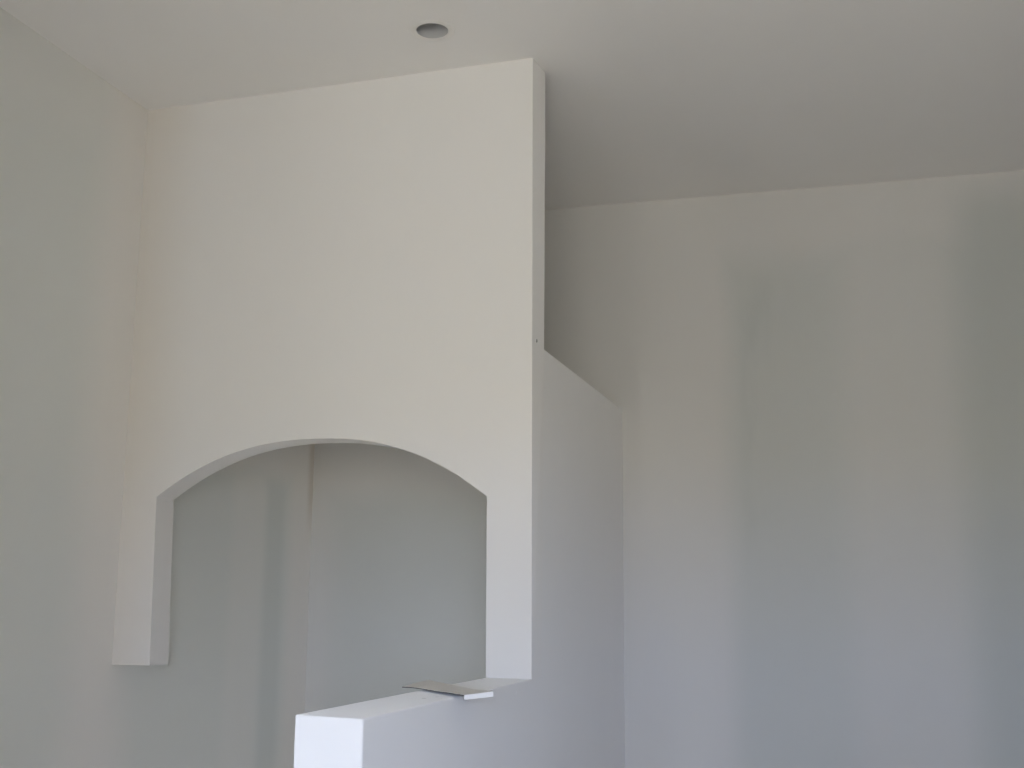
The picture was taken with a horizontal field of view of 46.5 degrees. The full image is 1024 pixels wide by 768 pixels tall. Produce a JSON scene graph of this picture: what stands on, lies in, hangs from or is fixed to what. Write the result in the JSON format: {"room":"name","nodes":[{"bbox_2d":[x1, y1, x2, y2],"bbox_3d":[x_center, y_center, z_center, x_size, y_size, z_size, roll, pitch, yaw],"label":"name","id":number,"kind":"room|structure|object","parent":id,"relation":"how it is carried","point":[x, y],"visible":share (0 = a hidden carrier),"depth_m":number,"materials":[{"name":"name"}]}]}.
{"room":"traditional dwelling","nodes":[
{"label":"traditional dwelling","id":0,"kind":"room"},
{"bbox_2d":[0,7,314,767],"bbox_3d":[-1.933,0.195,2.318,0.120,3.500,6.826,-2,-11,16],"label":"wall","id":1,"kind":"structure","parent":0,"point":[230,691],"depth_m":3.99,"materials":[{"name":"paint"}]},
{"bbox_2d":[112,58,544,678],"bbox_3d":[-0.634,-0.102,4.073,1.506,2.115,0.120,-2,-11,16],"label":"wall","id":2,"kind":"structure","parent":0,"point":[362,262],"depth_m":4.04,"materials":[{"name":"white paint"}]},
{"bbox_2d":[294,350,624,767],"bbox_3d":[0.017,1.039,3.719,0.153,2.364,2.812,-2,-11,16],"label":"wall","id":3,"kind":"structure","parent":0,"point":[583,718],"depth_m":4.01,"materials":[{"name":"white paint"}]},
{"bbox_2d":[402,680,492,699],"bbox_3d":[-0.198,0.797,3.128,0.120,0.020,0.539,4,-11,-21],"label":"scrap","id":4,"kind":"object","parent":3,"relation":"on","point":[468,693],"visible":1,"depth_m":3.05,"materials":[{"name":"paint"}]},
{"bbox_2d":[0,0,1023,209],"bbox_3d":[1.729,-1.496,1.621,7.438,0.048,6.707,-2,-11,16],"label":"ceiling","id":5,"kind":"structure","parent":0,"point":[646,100],"depth_m":4.03,"materials":[{"name":"white paint"}]},
{"bbox_2d":[410,20,454,40],"bbox_3d":[-0.254,-1.181,3.795,0.144,0.120,0.144,-3,-11,16],"label":"recessed light","id":6,"kind":"object","parent":5,"relation":"in","point":[429,30],"visible":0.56,"depth_m":3.82,"materials":[{"name":"white"}]},
{"bbox_2d":[304,170,1023,767],"bbox_3d":[2.656,0.638,4.573,7.678,3.500,0.120,-2,-11,16],"label":"wall","id":7,"kind":"structure","parent":0,"point":[819,391],"depth_m":5.01,"materials":[{"name":"paint"}]}
]}

